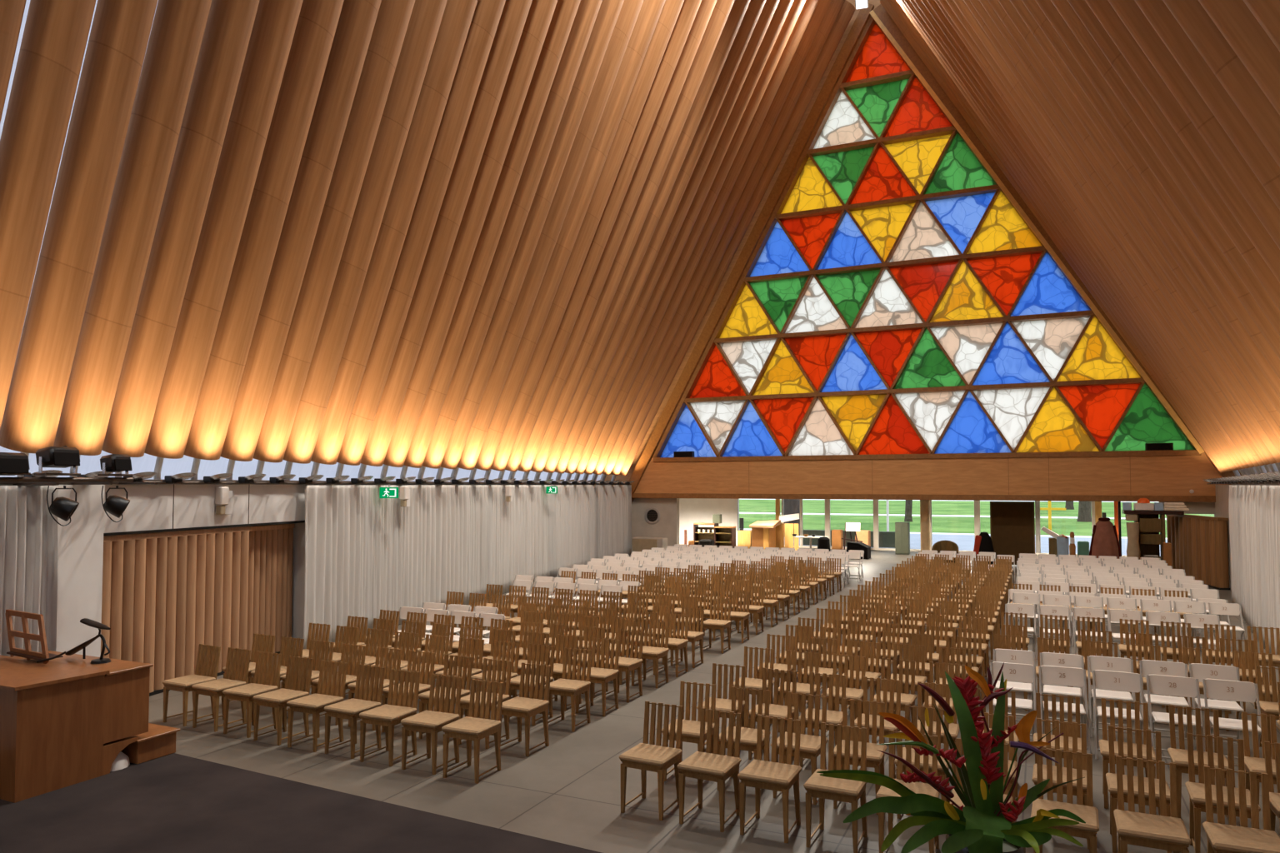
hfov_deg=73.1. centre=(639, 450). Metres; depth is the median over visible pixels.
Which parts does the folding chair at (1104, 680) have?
backrest, seat, frame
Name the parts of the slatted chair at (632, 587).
backrest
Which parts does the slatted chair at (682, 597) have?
seat frame, backrest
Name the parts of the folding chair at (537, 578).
backrest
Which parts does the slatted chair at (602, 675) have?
leg, leg, seat frame, leg, backrest, leg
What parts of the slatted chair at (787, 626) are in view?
seat frame, backrest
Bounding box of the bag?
[110,751,129,771]
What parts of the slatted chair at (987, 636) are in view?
backrest, leg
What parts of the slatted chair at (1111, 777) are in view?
leg, leg, backrest, seat frame, leg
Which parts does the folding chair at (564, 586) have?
backrest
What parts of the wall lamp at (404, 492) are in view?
lamp shade, plate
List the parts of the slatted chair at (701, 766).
leg, leg, seat frame, backrest, leg, leg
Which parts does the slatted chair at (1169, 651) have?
backrest, seat frame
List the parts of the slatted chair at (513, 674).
backrest, leg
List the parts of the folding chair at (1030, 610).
backrest, seat, frame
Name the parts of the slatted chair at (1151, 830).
leg, leg, backrest, seat frame, leg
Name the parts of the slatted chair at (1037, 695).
seat frame, backrest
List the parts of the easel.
leg, rail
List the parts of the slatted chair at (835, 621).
backrest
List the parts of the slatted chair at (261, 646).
leg, backrest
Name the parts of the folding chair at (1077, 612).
backrest, seat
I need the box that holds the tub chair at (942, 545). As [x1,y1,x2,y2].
[931,540,959,563]
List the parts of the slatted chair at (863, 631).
backrest, seat frame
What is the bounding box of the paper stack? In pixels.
[1143,555,1158,556]
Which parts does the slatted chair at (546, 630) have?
backrest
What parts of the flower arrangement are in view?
stem, stem, stem, pot, stem, stem, stem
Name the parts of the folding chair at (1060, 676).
backrest, seat, frame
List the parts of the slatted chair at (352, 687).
leg, seat frame, backrest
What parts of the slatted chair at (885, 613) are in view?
backrest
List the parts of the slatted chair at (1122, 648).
backrest, seat frame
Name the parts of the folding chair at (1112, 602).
backrest, seat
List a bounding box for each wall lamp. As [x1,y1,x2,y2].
[215,486,232,514]
[398,486,409,506]
[502,485,512,501]
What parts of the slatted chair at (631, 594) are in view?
backrest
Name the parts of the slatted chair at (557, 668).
leg, seat frame, leg, backrest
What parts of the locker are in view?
door, door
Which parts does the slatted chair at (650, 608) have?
backrest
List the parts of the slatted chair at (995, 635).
backrest, leg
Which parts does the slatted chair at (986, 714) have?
backrest, leg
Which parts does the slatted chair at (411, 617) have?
backrest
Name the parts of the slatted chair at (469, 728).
leg, leg, seat frame, leg, backrest, leg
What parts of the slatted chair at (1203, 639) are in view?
backrest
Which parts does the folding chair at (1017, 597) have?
seat, frame, backrest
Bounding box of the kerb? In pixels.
[739,528,1167,539]
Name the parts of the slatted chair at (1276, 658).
backrest, seat frame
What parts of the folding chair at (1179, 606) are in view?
backrest, seat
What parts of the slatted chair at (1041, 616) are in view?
backrest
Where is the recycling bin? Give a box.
[1077,540,1089,555]
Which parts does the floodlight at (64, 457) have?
glass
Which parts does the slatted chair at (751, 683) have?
backrest, seat frame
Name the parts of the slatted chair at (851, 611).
backrest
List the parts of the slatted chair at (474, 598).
backrest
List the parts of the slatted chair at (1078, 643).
backrest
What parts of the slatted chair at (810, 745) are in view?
leg, seat frame, backrest, leg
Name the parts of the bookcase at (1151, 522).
panel, drawer, drawer, shelf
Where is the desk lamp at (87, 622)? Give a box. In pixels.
[65,618,110,664]
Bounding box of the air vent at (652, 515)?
[644,507,659,524]
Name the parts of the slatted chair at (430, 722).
leg, leg, seat frame, leg, backrest, leg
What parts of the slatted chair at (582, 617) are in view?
backrest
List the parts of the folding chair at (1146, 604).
backrest, seat, frame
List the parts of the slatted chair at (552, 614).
backrest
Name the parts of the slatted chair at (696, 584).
backrest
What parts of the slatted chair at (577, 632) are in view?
backrest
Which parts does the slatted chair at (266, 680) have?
leg, seat frame, leg, leg, backrest, leg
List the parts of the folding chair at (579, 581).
seat, backrest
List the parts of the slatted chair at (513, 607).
seat frame, backrest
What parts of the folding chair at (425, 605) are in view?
seat, backrest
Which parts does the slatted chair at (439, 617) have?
backrest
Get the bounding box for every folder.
[1122,502,1131,510]
[1154,502,1163,510]
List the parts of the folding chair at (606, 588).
backrest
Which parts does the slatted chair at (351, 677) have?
leg, seat frame, leg, backrest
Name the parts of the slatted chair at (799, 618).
backrest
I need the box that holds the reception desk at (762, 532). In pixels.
[749,520,780,549]
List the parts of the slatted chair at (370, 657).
backrest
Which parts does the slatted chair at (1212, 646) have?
backrest, seat frame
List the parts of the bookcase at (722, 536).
shelf, shelf, panel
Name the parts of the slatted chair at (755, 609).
leg, seat frame, backrest, leg, leg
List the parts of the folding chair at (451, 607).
seat, backrest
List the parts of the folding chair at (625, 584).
seat, backrest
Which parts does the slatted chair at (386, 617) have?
backrest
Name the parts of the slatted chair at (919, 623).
backrest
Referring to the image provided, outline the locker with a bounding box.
[895,522,909,554]
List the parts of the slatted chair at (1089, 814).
backrest, seat frame, leg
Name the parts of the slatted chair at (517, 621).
backrest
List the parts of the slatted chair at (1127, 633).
backrest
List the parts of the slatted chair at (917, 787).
leg, leg, backrest, leg, leg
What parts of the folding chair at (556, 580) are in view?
backrest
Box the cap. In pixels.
[1136,498,1149,503]
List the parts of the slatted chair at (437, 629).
backrest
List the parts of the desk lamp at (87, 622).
arm, lamp cord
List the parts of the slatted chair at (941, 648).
backrest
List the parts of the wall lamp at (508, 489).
lamp shade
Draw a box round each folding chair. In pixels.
[394,606,424,636]
[421,602,445,631]
[423,609,449,639]
[443,604,471,635]
[445,610,476,642]
[463,605,498,638]
[475,613,504,644]
[505,575,533,604]
[505,580,533,617]
[526,576,554,599]
[526,581,555,604]
[548,577,573,605]
[548,582,576,609]
[556,567,575,599]
[568,578,596,609]
[569,568,594,602]
[571,564,589,596]
[571,583,599,610]
[586,561,603,584]
[588,565,608,598]
[590,558,605,579]
[590,569,614,604]
[590,580,618,601]
[598,585,623,612]
[599,562,621,589]
[602,555,617,563]
[607,559,623,565]
[609,570,634,604]
[610,566,627,599]
[614,553,629,581]
[615,580,639,603]
[617,563,639,581]
[619,556,634,562]
[623,560,640,581]
[625,567,646,599]
[630,551,645,578]
[630,554,645,559]
[632,557,652,578]
[640,560,659,586]
[641,550,655,575]
[641,564,659,574]
[643,552,661,579]
[646,555,662,569]
[648,558,669,575]
[650,547,664,571]
[656,550,671,575]
[659,555,679,570]
[660,553,679,579]
[660,561,678,579]
[660,565,679,580]
[665,548,679,553]
[666,545,679,549]
[666,559,687,577]
[673,544,686,549]
[673,550,687,576]
[678,553,695,569]
[678,556,696,573]
[678,562,695,579]
[679,546,694,559]
[681,549,695,574]
[685,560,705,577]
[688,551,704,578]
[689,545,702,568]
[692,549,711,578]
[694,563,714,580]
[695,547,710,559]
[695,554,713,569]
[697,556,714,581]
[703,545,717,549]
[705,551,720,578]
[705,560,724,577]
[710,547,725,552]
[712,555,729,573]
[713,550,728,575]
[715,557,733,574]
[719,545,732,565]
[721,552,737,567]
[726,548,740,569]
[726,550,744,565]
[731,555,747,570]
[733,546,748,563]
[734,558,750,574]
[738,553,754,567]
[743,549,757,574]
[745,550,760,569]
[747,555,765,572]
[749,546,764,564]
[755,554,771,569]
[757,549,774,564]
[760,551,778,566]
[762,547,779,567]
[774,554,789,561]
[775,550,790,564]
[779,547,794,562]
[780,552,796,565]
[791,555,808,569]
[792,550,807,564]
[797,548,812,568]
[797,553,813,567]
[809,550,824,566]
[810,555,827,571]
[814,549,829,569]
[814,553,831,569]
[825,556,845,589]
[826,551,843,579]
[829,550,846,577]
[833,554,849,584]
[842,552,860,582]
[845,550,864,579]
[917,552,934,559]
[921,550,937,556]
[937,553,954,559]
[940,550,956,565]
[956,553,974,580]
[959,551,975,566]
[976,554,994,569]
[979,552,995,567]
[990,661,1036,741]
[992,649,1034,721]
[996,555,1014,586]
[1005,603,1036,659]
[1008,589,1034,633]
[1012,592,1039,638]
[1015,576,1039,614]
[1016,560,1036,576]
[1016,580,1040,624]
[1017,558,1036,561]
[1017,566,1038,576]
[1018,570,1040,576]
[1019,553,1036,558]
[1020,573,1042,609]
[1021,555,1039,563]
[1022,563,1042,570]
[1036,590,1064,637]
[1037,559,1056,562]
[1037,561,1057,578]
[1038,554,1056,559]
[1038,605,1071,654]
[1038,665,1090,754]
[1040,556,1059,564]
[1040,567,1061,584]
[1040,652,1085,728]
[1041,577,1066,619]
[1042,570,1064,578]
[1042,594,1073,645]
[1043,564,1064,571]
[1044,582,1069,622]
[1045,574,1068,607]
[1058,555,1076,559]
[1058,560,1078,564]
[1059,562,1079,568]
[1061,557,1079,565]
[1063,568,1085,574]
[1066,565,1087,572]
[1066,571,1089,594]
[1067,579,1094,608]
[1067,592,1097,641]
[1070,575,1094,608]
[1071,583,1097,627]
[1072,607,1105,654]
[1074,595,1103,642]
[1077,555,1096,560]
[1080,560,1099,565]
[1081,563,1102,569]
[1082,558,1101,564]
[1087,569,1109,575]
[1087,655,1135,737]
[1089,565,1111,584]
[1091,572,1114,592]
[1092,670,1144,759]
[1095,576,1119,596]
[1095,580,1121,596]
[1098,555,1117,561]
[1098,593,1129,644]
[1099,585,1126,625]
[1101,560,1122,566]
[1103,558,1123,564]
[1104,564,1127,594]
[1106,597,1139,644]
[1108,609,1142,659]
[1111,570,1134,576]
[1113,566,1134,585]
[1116,573,1140,594]
[1119,556,1138,573]
[1122,577,1147,598]
[1123,581,1149,594]
[1124,559,1144,574]
[1124,561,1144,594]
[1127,565,1149,584]
[1128,595,1161,642]
[1129,585,1159,633]
[1136,570,1159,578]
[1137,567,1159,596]
[1139,660,1194,749]
[1140,557,1160,574]
[1140,599,1171,648]
[1142,575,1167,594]
[1145,560,1165,564]
[1145,611,1183,663]
[1146,562,1167,568]
[1146,675,1204,766]
[1150,565,1172,573]
[1150,578,1174,599]
[1150,582,1177,592]
[1158,587,1191,634]
[1161,569,1184,573]
[1161,571,1185,579]
[1161,596,1196,646]
[1170,575,1197,614]
[1173,600,1209,649]
[1177,580,1204,614]
[1180,584,1213,629]
[1183,613,1220,664]
[1188,663,1244,744]
[1190,588,1222,632]
[1195,598,1232,651]
[1202,679,1261,766]
[1207,602,1246,652]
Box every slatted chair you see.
[162,644,220,726]
[191,647,250,732]
[222,633,274,709]
[222,651,282,738]
[250,636,304,689]
[253,655,313,745]
[280,640,334,714]
[286,660,347,752]
[298,623,329,687]
[311,625,358,694]
[311,643,366,725]
[324,664,384,759]
[329,615,368,652]
[344,628,389,698]
[347,646,401,730]
[357,618,394,677]
[359,669,419,766]
[365,610,399,644]
[370,631,419,695]
[381,650,435,736]
[388,611,427,651]
[388,620,423,682]
[400,634,449,710]
[400,674,462,774]
[412,623,454,689]
[414,614,454,679]
[418,654,472,739]
[430,591,464,636]
[435,637,484,715]
[439,625,483,691]
[441,679,504,784]
[448,616,483,653]
[453,593,487,638]
[458,658,511,749]
[470,640,519,718]
[473,629,515,695]
[474,584,502,630]
[478,595,511,637]
[483,618,513,656]
[496,662,550,756]
[497,585,525,618]
[501,621,544,675]
[505,595,536,628]
[505,631,549,698]
[505,644,554,725]
[507,603,541,638]
[510,610,544,647]
[520,586,549,614]
[535,605,568,638]
[535,624,576,681]
[538,635,583,711]
[541,588,573,619]
[541,598,561,628]
[544,613,573,664]
[544,647,592,732]
[550,570,575,601]
[567,606,597,640]
[568,600,589,631]
[570,590,598,622]
[570,626,609,698]
[571,571,596,608]
[575,638,619,716]
[577,615,603,667]
[592,591,622,617]
[593,573,617,611]
[595,601,616,632]
[595,618,635,684]
[603,609,625,643]
[604,629,643,702]
[615,574,638,613]
[618,585,645,630]
[618,593,648,629]
[619,700,683,820]
[624,603,644,634]
[625,610,656,671]
[631,620,669,689]
[635,575,660,614]
[637,580,664,614]
[638,570,654,593]
[640,605,674,664]
[645,595,674,640]
[647,586,670,614]
[651,571,674,593]
[651,613,689,677]
[655,567,669,587]
[657,575,681,600]
[661,680,716,781]
[670,582,689,629]
[670,588,696,629]
[670,607,704,668]
[674,568,689,589]
[675,595,702,647]
[676,708,741,832]
[680,572,696,594]
[685,565,702,585]
[688,577,705,598]
[690,569,710,589]
[695,583,713,630]
[695,590,723,640]
[696,663,745,749]
[700,598,730,653]
[702,573,719,596]
[703,578,729,619]
[707,565,723,587]
[710,570,732,590]
[711,585,738,633]
[716,686,770,790]
[720,563,734,583]
[723,566,743,585]
[723,575,742,612]
[723,591,749,643]
[731,560,745,576]
[731,580,752,622]
[733,646,774,720]
[737,585,764,634]
[737,715,801,843]
[738,570,754,606]
[740,564,755,580]
[743,575,765,619]
[745,560,764,579]
[748,667,796,764]
[750,567,765,586]
[753,580,778,627]
[756,634,794,705]
[757,558,774,576]
[760,565,774,584]
[760,572,776,610]
[765,569,786,608]
[765,576,789,621]
[767,555,784,572]
[767,561,784,578]
[770,691,828,804]
[775,625,812,687]
[777,573,799,615]
[777,650,819,732]
[780,559,794,577]
[780,565,796,604]
[788,556,802,573]
[788,562,805,599]
[789,570,809,609]
[796,617,823,676]
[797,637,838,712]
[798,672,845,767]
[799,566,818,604]
[800,560,814,594]
[803,722,867,852]
[806,563,826,600]
[807,557,821,591]
[814,608,839,669]
[815,560,834,596]
[820,627,849,689]
[820,654,865,732]
[823,558,841,592]
[823,601,849,634]
[826,620,859,687]
[833,698,886,814]
[840,595,860,625]
[840,640,880,709]
[845,590,870,635]
[845,610,874,672]
[854,676,900,779]
[856,603,882,655]
[857,585,877,613]
[859,630,892,689]
[863,580,884,604]
[866,596,893,628]
[867,622,899,689]
[870,577,890,617]
[874,590,899,638]
[874,658,916,737]
[875,730,939,852]
[879,612,909,673]
[880,573,896,600]
[885,570,902,605]
[885,586,906,619]
[887,643,926,714]
[890,566,908,589]
[890,605,917,649]
[892,582,912,624]
[894,705,949,819]
[895,578,916,601]
[896,564,912,582]
[896,598,926,634]
[897,633,934,695]
[901,560,916,579]
[904,575,921,593]
[905,592,931,621]
[906,570,926,592]
[907,558,921,574]
[909,555,925,572]
[911,625,939,681]
[911,681,959,782]
[915,554,929,569]
[915,567,931,587]
[915,587,935,614]
[919,565,934,584]
[920,583,940,614]
[921,614,947,663]
[922,661,964,755]
[924,561,939,581]
[925,580,944,608]
[925,606,952,656]
[927,559,942,580]
[929,575,949,598]
[931,556,945,572]
[933,571,952,599]
[934,600,958,644]
[935,554,949,572]
[935,646,971,719]
[939,568,955,594]
[940,594,963,632]
[941,565,959,589]
[944,585,969,624]
[944,589,967,617]
[945,562,962,580]
[945,635,979,687]
[949,627,983,699]
[950,560,965,579]
[950,580,972,616]
[950,738,1012,808]
[952,557,968,581]
[955,555,969,571]
[955,576,975,602]
[955,616,987,679]
[958,573,977,610]
[961,569,980,589]
[962,609,989,670]
[962,712,1017,824]
[965,566,984,590]
[966,602,994,659]
[969,563,984,590]
[970,560,987,586]
[970,595,996,649]
[973,558,989,574]
[974,687,1019,797]
[975,585,999,624]
[975,590,999,634]
[976,555,990,582]
[980,582,1001,624]
[984,578,1004,612]
[986,574,1005,616]
[987,570,1006,604]
[989,567,1008,604]
[991,564,1009,601]
[993,561,1010,589]
[994,634,1027,710]
[995,559,1012,589]
[997,556,1013,583]
[997,624,1025,650]
[1000,612,1029,650]
[1010,583,1033,627]
[1030,746,1099,852]
[1032,718,1089,849]
[1033,692,1083,805]
[1035,637,1073,715]
[1038,585,1062,625]
[1039,626,1069,654]
[1040,614,1069,654]
[1069,585,1093,630]
[1075,616,1108,656]
[1080,629,1116,703]
[1084,640,1120,709]
[1099,698,1155,809]
[1100,587,1124,634]
[1105,725,1171,852]
[1113,755,1191,852]
[1118,619,1149,659]
[1125,632,1164,708]
[1131,589,1159,636]
[1131,644,1174,714]
[1160,621,1195,663]
[1164,590,1194,638]
[1167,705,1229,824]
[1171,635,1213,712]
[1182,647,1229,731]
[1185,733,1260,852]
[1202,765,1279,852]
[1204,624,1239,664]
[1219,638,1264,714]
[1234,650,1279,732]
[1241,711,1279,816]
[1246,625,1279,668]
[1255,665,1279,757]
[1263,741,1279,831]
[1276,681,1279,726]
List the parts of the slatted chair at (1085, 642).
leg, backrest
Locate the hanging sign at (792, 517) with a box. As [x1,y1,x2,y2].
[779,513,799,522]
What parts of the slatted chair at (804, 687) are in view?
leg, seat frame, backrest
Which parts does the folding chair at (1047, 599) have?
backrest, seat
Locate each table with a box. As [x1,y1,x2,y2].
[794,535,827,549]
[1162,542,1172,566]
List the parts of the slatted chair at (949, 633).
backrest, leg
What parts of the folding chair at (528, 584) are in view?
frame, backrest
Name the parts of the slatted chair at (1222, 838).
leg, seat frame, backrest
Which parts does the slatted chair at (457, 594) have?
backrest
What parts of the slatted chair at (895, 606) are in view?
backrest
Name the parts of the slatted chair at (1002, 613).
backrest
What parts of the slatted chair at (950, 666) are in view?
backrest, leg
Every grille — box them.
[646,510,657,521]
[1147,443,1171,449]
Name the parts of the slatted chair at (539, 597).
backrest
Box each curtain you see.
[0,485,58,656]
[303,485,631,649]
[1228,485,1279,654]
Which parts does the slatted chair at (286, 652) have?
backrest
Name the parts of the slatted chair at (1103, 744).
leg, leg, backrest, seat frame, leg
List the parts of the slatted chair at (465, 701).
leg, seat frame, leg, backrest, leg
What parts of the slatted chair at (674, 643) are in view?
leg, seat frame, leg, backrest, leg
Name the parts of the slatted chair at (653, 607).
backrest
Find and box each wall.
[0,484,478,649]
[605,0,1239,546]
[679,498,739,545]
[803,530,894,548]
[1214,485,1232,590]
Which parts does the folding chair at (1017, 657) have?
seat, frame, backrest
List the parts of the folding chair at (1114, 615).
seat, backrest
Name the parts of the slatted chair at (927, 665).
seat frame, backrest, leg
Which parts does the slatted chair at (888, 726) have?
backrest, seat frame, leg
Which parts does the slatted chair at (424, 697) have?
leg, seat frame, backrest, leg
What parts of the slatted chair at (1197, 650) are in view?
leg, backrest, leg, leg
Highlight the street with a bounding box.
[739,530,1167,556]
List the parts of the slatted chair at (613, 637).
leg, backrest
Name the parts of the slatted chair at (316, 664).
leg, backrest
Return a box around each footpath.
[739,499,1158,502]
[739,512,1166,519]
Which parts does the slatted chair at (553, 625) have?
backrest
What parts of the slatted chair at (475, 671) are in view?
backrest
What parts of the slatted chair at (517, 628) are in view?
backrest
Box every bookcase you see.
[693,523,735,548]
[1122,510,1184,574]
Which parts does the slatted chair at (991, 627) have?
backrest, leg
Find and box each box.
[688,540,694,546]
[712,514,721,523]
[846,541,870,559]
[1133,503,1154,510]
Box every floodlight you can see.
[0,452,30,475]
[33,445,80,475]
[97,454,132,476]
[855,0,868,9]
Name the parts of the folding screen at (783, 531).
panel, panel, panel, panel, panel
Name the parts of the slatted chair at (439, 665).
leg, backrest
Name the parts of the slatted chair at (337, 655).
backrest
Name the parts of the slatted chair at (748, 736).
leg, seat frame, backrest, leg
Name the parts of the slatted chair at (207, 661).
leg, seat frame, leg, backrest, leg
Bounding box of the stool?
[699,539,714,547]
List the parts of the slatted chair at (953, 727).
backrest, seat frame, leg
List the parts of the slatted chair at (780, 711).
leg, seat frame, backrest, leg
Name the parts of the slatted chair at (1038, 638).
leg, backrest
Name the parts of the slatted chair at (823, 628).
seat frame, backrest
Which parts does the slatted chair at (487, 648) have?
seat frame, backrest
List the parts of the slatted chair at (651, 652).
leg, leg, seat frame, leg, backrest, leg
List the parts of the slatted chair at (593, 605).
backrest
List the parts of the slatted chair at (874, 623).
backrest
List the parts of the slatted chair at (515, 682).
leg, seat frame, leg, backrest, leg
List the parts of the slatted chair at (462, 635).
backrest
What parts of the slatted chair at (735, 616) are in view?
seat frame, backrest, leg, leg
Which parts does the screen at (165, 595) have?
rail, rail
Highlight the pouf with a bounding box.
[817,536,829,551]
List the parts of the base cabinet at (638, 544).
panel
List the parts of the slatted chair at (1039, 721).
seat frame, backrest, leg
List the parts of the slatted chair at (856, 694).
seat frame, backrest, leg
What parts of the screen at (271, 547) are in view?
rail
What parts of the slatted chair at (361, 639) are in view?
backrest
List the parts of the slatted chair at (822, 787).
leg, leg, seat frame, backrest, leg, leg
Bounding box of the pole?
[1117,501,1121,554]
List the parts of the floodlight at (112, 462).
glass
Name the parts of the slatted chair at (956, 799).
backrest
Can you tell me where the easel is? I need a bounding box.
[841,522,862,549]
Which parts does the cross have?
post, cross arm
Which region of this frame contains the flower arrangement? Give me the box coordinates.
[816,662,1085,852]
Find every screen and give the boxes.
[100,526,250,696]
[246,524,294,659]
[775,523,799,550]
[1165,514,1230,589]
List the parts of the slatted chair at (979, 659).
seat frame, backrest, leg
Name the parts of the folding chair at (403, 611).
backrest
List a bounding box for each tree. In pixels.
[783,499,799,537]
[904,500,912,521]
[1065,501,1074,509]
[1076,501,1091,522]
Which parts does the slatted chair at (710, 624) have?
leg, seat frame, backrest, leg, leg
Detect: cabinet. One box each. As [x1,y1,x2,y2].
[631,536,667,557]
[737,530,751,549]
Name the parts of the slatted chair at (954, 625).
backrest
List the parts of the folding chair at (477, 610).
seat, backrest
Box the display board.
[990,501,1034,564]
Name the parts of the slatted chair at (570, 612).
backrest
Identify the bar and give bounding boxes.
[0,477,158,484]
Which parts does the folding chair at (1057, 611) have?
seat, backrest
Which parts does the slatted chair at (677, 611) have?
backrest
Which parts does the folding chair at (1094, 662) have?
backrest, seat, frame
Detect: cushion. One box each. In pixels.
[1163,502,1184,505]
[1163,505,1186,508]
[1163,508,1189,511]
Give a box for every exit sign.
[379,484,398,498]
[545,484,557,494]
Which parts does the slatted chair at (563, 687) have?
leg, seat frame, leg, backrest, leg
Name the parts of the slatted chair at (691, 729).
leg, leg, seat frame, backrest, leg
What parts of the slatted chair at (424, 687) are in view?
leg, seat frame, backrest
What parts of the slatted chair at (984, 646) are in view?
seat frame, backrest, leg, leg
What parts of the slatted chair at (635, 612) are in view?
backrest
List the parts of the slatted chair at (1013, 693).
backrest, leg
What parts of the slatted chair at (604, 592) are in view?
backrest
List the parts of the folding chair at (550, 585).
frame, backrest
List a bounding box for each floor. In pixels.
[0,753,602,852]
[148,544,1279,852]
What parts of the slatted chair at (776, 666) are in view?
leg, seat frame, backrest, leg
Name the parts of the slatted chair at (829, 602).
backrest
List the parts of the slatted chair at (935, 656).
backrest, leg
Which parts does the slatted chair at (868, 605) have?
backrest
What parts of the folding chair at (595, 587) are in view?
backrest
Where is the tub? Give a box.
[1056,534,1069,564]
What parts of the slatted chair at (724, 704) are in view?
backrest, seat frame, leg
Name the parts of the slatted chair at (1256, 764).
leg, leg, seat frame, backrest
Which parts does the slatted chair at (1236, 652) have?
leg, leg, backrest, seat frame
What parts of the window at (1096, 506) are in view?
sill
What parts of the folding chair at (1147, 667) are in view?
backrest, seat, frame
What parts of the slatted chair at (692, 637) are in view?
leg, leg, seat frame, backrest, leg, leg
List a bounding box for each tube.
[0,0,26,123]
[0,0,95,429]
[0,0,157,477]
[53,0,211,477]
[101,0,259,477]
[144,0,303,479]
[184,0,344,479]
[220,0,381,480]
[253,0,414,480]
[283,0,447,480]
[310,0,477,475]
[335,0,505,481]
[357,0,532,481]
[380,0,557,478]
[400,0,580,479]
[417,0,602,479]
[435,0,624,479]
[449,0,644,482]
[465,0,665,482]
[484,0,684,482]
[498,0,701,482]
[508,0,717,482]
[522,0,734,482]
[534,0,750,482]
[545,0,766,482]
[555,0,779,480]
[565,0,794,483]
[574,0,805,483]
[582,0,819,483]
[591,0,832,481]
[600,0,844,481]
[610,0,855,481]
[880,0,1240,476]
[886,0,1244,475]
[891,0,1248,474]
[896,0,1250,475]
[900,0,1253,474]
[904,0,1257,474]
[910,0,1260,474]
[914,0,1267,474]
[920,0,1272,473]
[926,0,1278,473]
[934,0,1279,472]
[938,0,1279,468]
[945,0,1270,464]
[953,0,1276,464]
[963,0,1279,463]
[969,0,1279,454]
[979,0,1279,441]
[987,0,1279,428]
[997,0,1279,414]
[1010,0,1279,398]
[1021,0,1279,379]
[1035,0,1279,359]
[1050,0,1279,336]
[1067,0,1279,310]
[1085,0,1279,283]
[1107,0,1279,249]
[1242,0,1279,51]
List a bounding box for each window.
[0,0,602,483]
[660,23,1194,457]
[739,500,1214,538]
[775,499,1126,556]
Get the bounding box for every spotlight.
[46,485,79,526]
[100,485,129,522]
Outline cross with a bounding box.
[1040,500,1065,530]
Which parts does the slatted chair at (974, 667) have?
backrest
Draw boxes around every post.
[684,530,687,546]
[886,500,889,531]
[1125,522,1140,559]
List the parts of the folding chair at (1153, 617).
backrest, seat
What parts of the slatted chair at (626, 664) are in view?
leg, seat frame, leg, backrest, leg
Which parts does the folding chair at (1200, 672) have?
backrest, frame, seat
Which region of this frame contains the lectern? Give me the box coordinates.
[1040,526,1059,556]
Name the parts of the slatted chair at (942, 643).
backrest, leg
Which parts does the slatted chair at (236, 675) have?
leg, seat frame, leg, leg, backrest, leg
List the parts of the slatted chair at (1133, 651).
leg, backrest, leg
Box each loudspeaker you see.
[673,451,694,457]
[1145,442,1173,450]
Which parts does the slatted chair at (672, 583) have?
backrest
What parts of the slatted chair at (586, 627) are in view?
seat frame, backrest, leg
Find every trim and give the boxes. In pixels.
[0,480,625,484]
[103,520,304,535]
[172,485,249,529]
[628,3,874,496]
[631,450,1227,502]
[873,4,1241,484]
[874,20,1196,449]
[1232,484,1279,485]
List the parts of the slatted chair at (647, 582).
backrest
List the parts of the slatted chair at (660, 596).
backrest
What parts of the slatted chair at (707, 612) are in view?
seat frame, backrest, leg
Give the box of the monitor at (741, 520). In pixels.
[739,518,743,530]
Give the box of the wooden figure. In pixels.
[1069,531,1075,555]
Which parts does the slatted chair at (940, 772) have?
leg, seat frame, backrest, leg, leg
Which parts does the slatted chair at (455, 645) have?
seat frame, backrest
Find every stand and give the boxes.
[973,531,994,564]
[1088,512,1121,559]
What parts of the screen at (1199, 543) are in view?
rail, rail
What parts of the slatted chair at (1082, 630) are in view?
backrest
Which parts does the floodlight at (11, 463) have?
glass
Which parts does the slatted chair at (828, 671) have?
leg, seat frame, backrest, leg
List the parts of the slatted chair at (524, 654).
seat frame, backrest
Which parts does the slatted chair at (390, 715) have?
leg, leg, seat frame, leg, backrest, leg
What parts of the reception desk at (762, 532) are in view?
panel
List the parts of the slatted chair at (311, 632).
backrest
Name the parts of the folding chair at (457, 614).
seat, backrest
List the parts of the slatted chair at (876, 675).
seat frame, backrest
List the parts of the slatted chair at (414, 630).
backrest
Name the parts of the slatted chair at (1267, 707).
leg, backrest, leg, seat frame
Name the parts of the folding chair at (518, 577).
backrest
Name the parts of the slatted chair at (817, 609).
backrest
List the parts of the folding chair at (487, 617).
seat, frame, backrest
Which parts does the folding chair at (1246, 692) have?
backrest, seat, frame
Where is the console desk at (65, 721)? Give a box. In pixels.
[0,650,179,803]
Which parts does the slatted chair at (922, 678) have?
backrest, seat frame, leg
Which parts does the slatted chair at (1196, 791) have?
leg, leg, backrest, seat frame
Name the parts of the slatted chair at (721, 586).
backrest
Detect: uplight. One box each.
[24,470,62,477]
[77,470,113,477]
[123,471,156,482]
[164,472,195,484]
[203,473,232,484]
[238,474,265,484]
[269,474,295,484]
[299,475,323,484]
[325,475,349,484]
[350,475,373,484]
[374,476,395,484]
[395,476,415,484]
[415,477,434,484]
[434,477,452,484]
[451,477,469,484]
[469,478,485,484]
[485,478,502,484]
[500,478,515,484]
[513,479,528,484]
[526,479,540,484]
[539,479,553,484]
[550,479,564,484]
[561,480,574,484]
[571,480,584,484]
[581,480,593,484]
[590,480,602,484]
[600,480,610,484]
[608,480,619,484]
[617,480,627,484]
[625,480,634,484]
[1220,477,1236,484]
[1224,477,1240,484]
[1227,476,1244,484]
[1231,476,1249,484]
[1235,475,1254,484]
[1239,475,1259,484]
[1244,475,1266,484]
[1249,474,1273,484]
[1255,474,1279,484]
[1260,473,1279,484]
[1266,472,1279,484]

